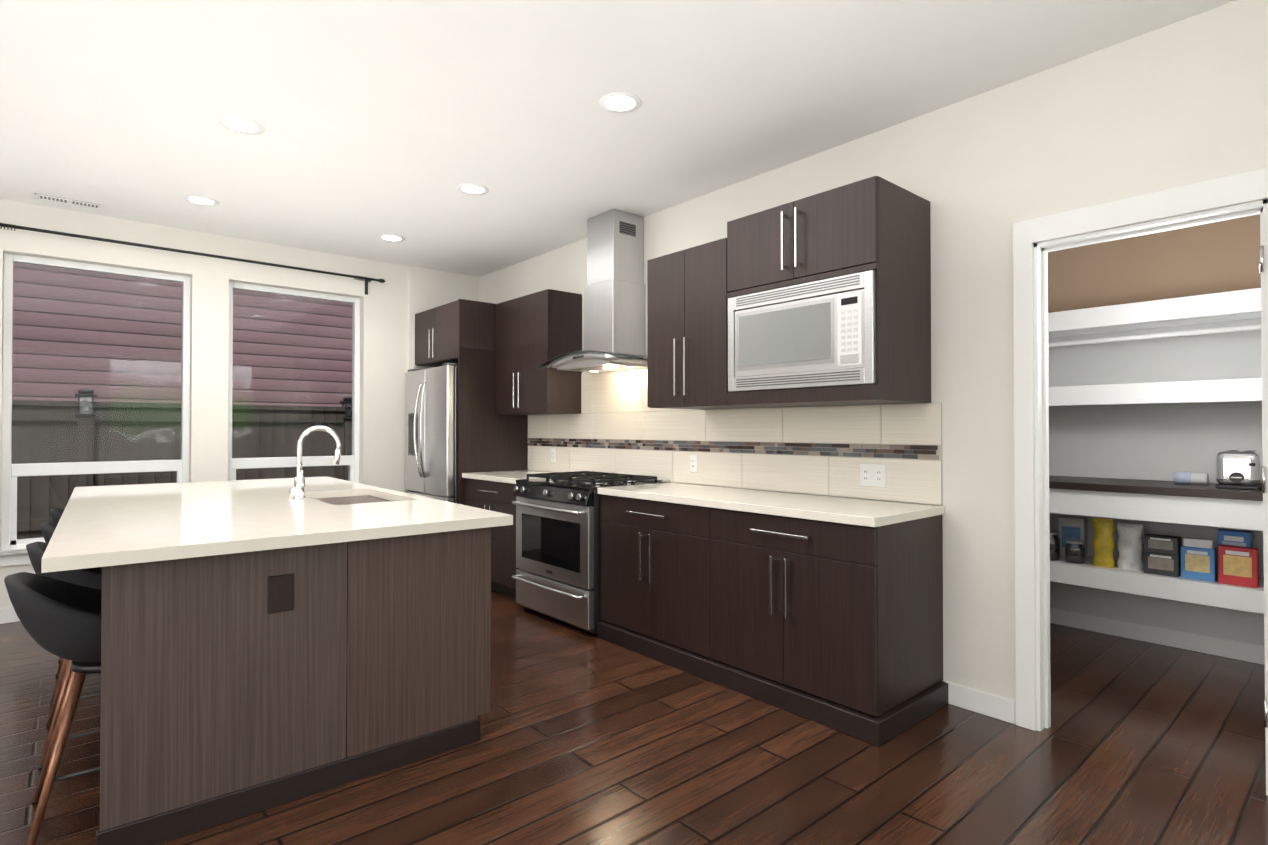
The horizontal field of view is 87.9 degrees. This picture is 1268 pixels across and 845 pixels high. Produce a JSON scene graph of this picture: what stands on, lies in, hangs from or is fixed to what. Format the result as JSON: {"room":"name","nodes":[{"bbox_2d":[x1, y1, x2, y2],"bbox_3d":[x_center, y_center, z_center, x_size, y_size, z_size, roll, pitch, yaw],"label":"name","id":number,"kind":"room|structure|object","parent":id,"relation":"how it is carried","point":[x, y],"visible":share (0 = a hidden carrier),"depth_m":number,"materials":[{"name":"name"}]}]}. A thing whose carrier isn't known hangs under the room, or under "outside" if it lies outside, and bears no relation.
{"room":"kitchen","nodes":[
{"label":"kitchen","id":0,"kind":"room"},
{"bbox_2d":[0,199,479,608],"bbox_3d":[-4.249,-0.076,4.334,6.960,2.790,0.215,1,-1,-41],"label":"wall","id":1,"kind":"structure","parent":0,"point":[388,311],"depth_m":5.16,"materials":[{"name":"paint"}]},
{"bbox_2d":[0,607,19,623],"bbox_3d":[-4.469,1.265,4.023,6.300,0.100,0.014,1,-1,-41],"label":"baseboard","id":2,"kind":"structure","parent":1,"relation":"attached to","point":[7,615],"depth_m":4.32,"materials":[{"name":"white wood"}]},
{"bbox_2d":[0,548,30,566],"bbox_3d":[-3.298,0.903,5.089,2.440,0.097,0.145,1,-1,-41],"label":"window sill","id":3,"kind":"structure","parent":1,"relation":"attached to","point":[14,556],"depth_m":4.34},
{"bbox_2d":[1,253,190,549],"bbox_3d":[-3.847,-0.129,4.759,1.045,2.005,0.070,1,-1,-41],"label":"window","id":4,"kind":"structure","parent":1,"relation":"in","point":[9,495],"depth_m":4.62,"materials":[{"name":"clear glass"}]},
{"bbox_2d":[0,222,385,294],"bbox_3d":[-3.260,-1.222,5.037,2.680,0.145,0.106,1,-1,-41],"label":"curtain rod","id":5,"kind":"object","parent":1,"relation":"attached to","point":[360,278],"visible":1,"depth_m":4.92,"materials":[{"name":"black metal"}]},
{"bbox_2d":[228,282,359,482],"bbox_3d":[-2.880,-0.120,5.598,1.035,2.005,0.070,1,-1,-41],"label":"window","id":6,"kind":"structure","parent":1,"relation":"in","point":[351,461],"depth_m":5.60,"materials":[{"name":"clear glass"}]},
{"bbox_2d":[0,0,1235,276],"bbox_3d":[-0.730,-1.560,1.653,9.040,0.120,8.900,1,-1,-41],"label":"ceiling","id":7,"kind":"structure","parent":0,"point":[402,118],"depth_m":3.01,"materials":[{"name":"paint"}]},
{"bbox_2d":[35,193,102,209],"bbox_3d":[-3.753,-1.467,4.372,0.340,0.006,0.110,1,-1,-41],"label":"ceiling vent","id":8,"kind":"object","parent":7,"relation":"in","point":[67,201],"visible":0.98,"depth_m":4.36,"materials":[{"name":"metal"}]},
{"bbox_2d":[183,195,218,205],"bbox_3d":[-2.864,-1.468,4.355,0.200,0.004,0.200,1,-1,-41],"label":"recessed light","id":9,"kind":"object","parent":7,"relation":"in","point":[200,200],"visible":1,"depth_m":4.35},
{"bbox_2d":[218,116,264,134],"bbox_3d":[-1.955,-1.480,3.277,0.200,0.004,0.200,1,-1,-41],"label":"recessed light","id":10,"kind":"object","parent":7,"relation":"in","point":[241,125],"visible":1,"depth_m":3.27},
{"bbox_2d":[378,234,404,241],"bbox_3d":[-1.918,-1.459,5.203,0.200,0.004,0.200,1,-1,-41],"label":"recessed light","id":11,"kind":"object","parent":7,"relation":"in","point":[391,238],"visible":1,"depth_m":5.19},
{"bbox_2d":[457,183,488,194],"bbox_3d":[-1.015,-1.470,4.147,0.200,0.004,0.200,1,-1,-41],"label":"recessed light","id":12,"kind":"object","parent":7,"relation":"in","point":[472,189],"visible":1,"depth_m":4.14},
{"bbox_2d":[599,92,641,113],"bbox_3d":[-0.064,-1.482,3.052,0.200,0.004,0.200,1,-1,-41],"label":"recessed light","id":13,"kind":"object","parent":7,"relation":"in","point":[620,102],"visible":1,"depth_m":3.04,"materials":[{"name":"white plastic"}]},
{"bbox_2d":[0,589,1267,844],"bbox_3d":[-0.730,1.340,1.623,9.040,0.100,8.900,1,-1,-41],"label":"floor","id":14,"kind":"structure","parent":0,"point":[590,737],"depth_m":2.48,"materials":[{"name":"brown wood"}]},
{"bbox_2d":[4,572,101,844],"bbox_3d":[-1.763,0.888,2.188,0.485,0.824,0.471,0,-1,-39],"label":"stool","id":15,"kind":"object","parent":14,"relation":"on","point":[59,618],"visible":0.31,"depth_m":2.00,"materials":[{"name":"black fabric"}]},
{"bbox_2d":[40,522,66,704],"bbox_3d":[-2.694,0.900,3.338,0.485,0.824,0.471,0,-1,-39],"label":"stool","id":16,"kind":"object","parent":14,"relation":"on","point":[48,529],"visible":0.06,"depth_m":3.12,"materials":[{"name":"black fabric"}]},
{"bbox_2d":[49,508,63,661],"bbox_3d":[-3.147,0.906,3.898,0.485,0.824,0.471,0,-1,-39],"label":"stool","id":17,"kind":"object","parent":14,"relation":"on","point":[56,514],"visible":0.02,"depth_m":3.69,"materials":[{"name":"black fabric"}]},
{"bbox_2d":[26,541,101,769],"bbox_3d":[-2.229,0.894,2.763,0.485,0.824,0.471,0,-1,-39],"label":"stool","id":18,"kind":"object","parent":14,"relation":"on","point":[89,577],"visible":0.06,"depth_m":2.56,"materials":[{"name":"black fabric"}]},
{"bbox_2d":[96,526,496,844],"bbox_3d":[-1.959,0.871,3.411,1.268,0.876,2.792,0,-1,-39],"label":"kitchen island","id":19,"kind":"object","parent":14,"relation":"on","point":[268,643],"depth_m":2.24,"materials":[{"name":"brown wood"}]},
{"bbox_2d":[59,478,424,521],"bbox_3d":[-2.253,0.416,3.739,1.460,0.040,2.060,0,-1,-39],"label":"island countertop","id":20,"kind":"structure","parent":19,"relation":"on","point":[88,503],"depth_m":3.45,"materials":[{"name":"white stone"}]},
{"bbox_2d":[289,426,340,497],"bbox_3d":[-1.673,0.205,3.455,0.232,0.376,0.214,0,-1,-39],"label":"faucet","id":21,"kind":"object","parent":20,"relation":"on","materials":[{"name":"silver metal"}]},
{"bbox_2d":[309,494,384,501],"bbox_3d":[-1.639,0.528,3.694,0.416,0.208,0.396,0,-1,-39],"label":"sink","id":22,"kind":"object","parent":20,"relation":"in","point":[324,497],"depth_m":3.81,"materials":[{"name":"silver metal"}]},
{"bbox_2d":[41,498,512,572],"bbox_3d":[-1.338,0.404,2.608,1.460,0.040,0.850,0,-1,-39],"label":"island countertop","id":23,"kind":"structure","parent":19,"relation":"on","point":[114,541],"depth_m":2.37,"materials":[{"name":"white stone"}]},
{"bbox_2d":[405,363,457,503],"bbox_3d":[-1.561,0.424,5.919,0.823,1.822,0.878,1,-1,-41],"label":"fridge","id":24,"kind":"object","parent":14,"relation":"on","point":[431,432],"visible":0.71,"depth_m":5.58,"materials":[{"name":"metal"}]},
{"bbox_2d":[415,299,527,504],"bbox_3d":[-1.506,0.161,5.957,0.700,2.350,0.923,1,-1,-41],"label":"surround","id":25,"kind":"object","parent":14,"relation":"on","point":[461,333],"visible":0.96,"depth_m":5.57,"materials":[{"name":"brown wood"}]},
{"bbox_2d":[462,470,555,597],"bbox_3d":[-0.876,0.871,5.254,0.660,0.915,0.949,1,-1,-41],"label":"base cabinet","id":26,"kind":"object","parent":14,"relation":"on","point":[493,491],"visible":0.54,"depth_m":5.01,"materials":[{"name":"brown wood"}]},
{"bbox_2d":[512,471,668,633],"bbox_3d":[-0.325,0.843,4.529,0.752,0.956,0.860,1,-1,-41],"label":"range","id":27,"kind":"object","parent":14,"relation":"on","point":[557,575],"visible":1,"depth_m":4.26,"materials":[{"name":"metal"}]},
{"bbox_2d":[597,494,708,680],"bbox_3d":[0.322,0.877,3.907,0.617,0.876,0.908,1,-1,-41],"label":"base cabinet","id":28,"kind":"object","parent":14,"relation":"on","point":[654,556],"depth_m":3.65,"materials":[{"name":"brown wood"}]},
{"bbox_2d":[709,510,947,745],"bbox_3d":[0.917,0.869,3.221,0.617,0.876,0.908,1,-1,-41],"label":"base cabinet","id":29,"kind":"object","parent":14,"relation":"on","point":[826,611],"depth_m":2.92,"materials":[{"name":"brown wood"}]},
{"bbox_2d":[597,482,944,529],"bbox_3d":[0.615,0.415,3.560,0.637,0.040,1.832,1,-1,-41],"label":"countertop","id":30,"kind":"structure","parent":29,"relation":"on","point":[814,508],"depth_m":3.22,"materials":[{"name":"white stone"}]},
{"bbox_2d":[480,0,1267,699],"bbox_3d":[1.279,-0.086,3.382,0.120,2.790,8.900,1,-1,-41],"label":"wall","id":31,"kind":"structure","parent":0,"point":[1182,102],"depth_m":3.05,"materials":[{"name":"paint"}]},
{"bbox_2d":[496,289,581,414],"bbox_3d":[-0.816,-0.545,5.421,0.370,0.950,0.799,1,-1,-41],"label":"upper cabinet","id":32,"kind":"object","parent":31,"relation":"attached to","point":[534,331],"visible":1,"depth_m":5.20,"materials":[{"name":"brown wood"}]},
{"bbox_2d":[537,209,646,372],"bbox_3d":[-0.215,-0.921,4.636,0.497,1.090,0.940,1,-1,-41],"label":"range hood","id":33,"kind":"object","parent":31,"relation":"attached to","point":[614,314],"visible":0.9,"depth_m":4.58,"materials":[{"name":"metal"}]},
{"bbox_2d":[647,238,775,409],"bbox_3d":[0.456,-0.527,3.819,0.550,0.880,0.618,1,-1,-41],"label":"upper cabinet","id":34,"kind":"object","parent":31,"relation":"attached to","point":[687,332],"visible":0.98,"depth_m":3.64,"materials":[{"name":"brown wood"}]},
{"bbox_2d":[527,369,941,504],"bbox_3d":[0.249,0.002,4.458,0.017,0.803,3.638,1,-1,-41],"label":"backsplash","id":35,"kind":"structure","parent":31,"relation":"attached to","point":[889,452],"depth_m":3.94,"materials":[{"name":"tile"}]},
{"bbox_2d":[727,176,930,406],"bbox_3d":[0.933,-0.573,3.269,0.550,0.960,0.835,1,-1,-41],"label":"upper cabinet","id":36,"kind":"object","parent":31,"relation":"attached to","point":[829,297],"visible":1,"depth_m":3.02,"materials":[{"name":"brown wood"}]},
{"bbox_2d":[946,681,1014,723],"bbox_3d":[1.552,1.254,2.951,0.014,0.100,0.295,1,-1,-41],"label":"baseboard","id":37,"kind":"structure","parent":31,"relation":"attached to","point":[986,703],"depth_m":2.94,"materials":[{"name":"white wood"}]},
{"bbox_2d":[1012,167,1267,794],"bbox_3d":[1.977,0.215,2.562,0.144,2.170,0.863,1,-1,-41],"label":"door frame","id":38,"kind":"structure","parent":31,"relation":"attached to","point":[1038,239],"depth_m":2.79,"materials":[{"name":"white wood"}]},
{"bbox_2d":[1048,288,1263,613],"bbox_3d":[2.622,0.148,4.042,0.578,1.625,2.496,1,-1,-41],"label":"pantry shelves","id":39,"kind":"object","parent":31,"relation":"attached to","point":[1209,504],"visible":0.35,"depth_m":3.57,"materials":[{"name":"white wood"}]},
{"bbox_2d":[1050,472,1258,587],"bbox_3d":[2.869,0.559,3.838,0.252,0.567,1.145,1,-1,-41],"label":"food container","id":40,"kind":"object","parent":39,"relation":"on","point":[1196,558],"visible":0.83,"depth_m":3.62,"materials":[{"name":"multicoloured plastic"}]},
{"bbox_2d":[1216,450,1262,489],"bbox_3d":[3.145,0.243,3.410,0.300,0.192,0.170,1,-1,-41],"label":"toaster","id":41,"kind":"object","parent":39,"relation":"on","point":[1236,469],"visible":0.94,"depth_m":3.32,"materials":[{"name":"silver metal"}]},
{"bbox_2d":[1050,608,1264,664],"bbox_3d":[2.835,1.267,4.216,0.017,0.100,2.500,1,-1,-41],"label":"baseboard","id":42,"kind":"structure","parent":31,"relation":"attached to","point":[1237,650],"depth_m":3.88,"materials":[{"name":"white wood"}]},
{"bbox_3d":[-6.088,1.683,5.655,24.000,0.800,4.219,1,-1,-41],"label":"deck","id":43,"kind":"object","parent":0,"visible":0},
{"bbox_2d":[11,389,351,538],"bbox_3d":[-6.317,0.796,5.929,20.000,2.280,0.170,1,-1,-41],"label":"fence","id":44,"kind":"object","parent":43,"relation":"on","point":[61,500],"depth_m":6.85,"materials":[{"name":"grey wood"}]},
{"label":"outside","id":45,"kind":"structure","parent":0,"visible":0},
{"bbox_2d":[12,262,352,406],"bbox_3d":[-7.537,-2.649,7.370,24.000,10.000,0.200,1,-1,-41],"label":"neighbouring house","id":46,"kind":"structure","parent":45,"point":[284,308],"depth_m":8.38,"materials":[{"name":"purple wood"}]}
]}

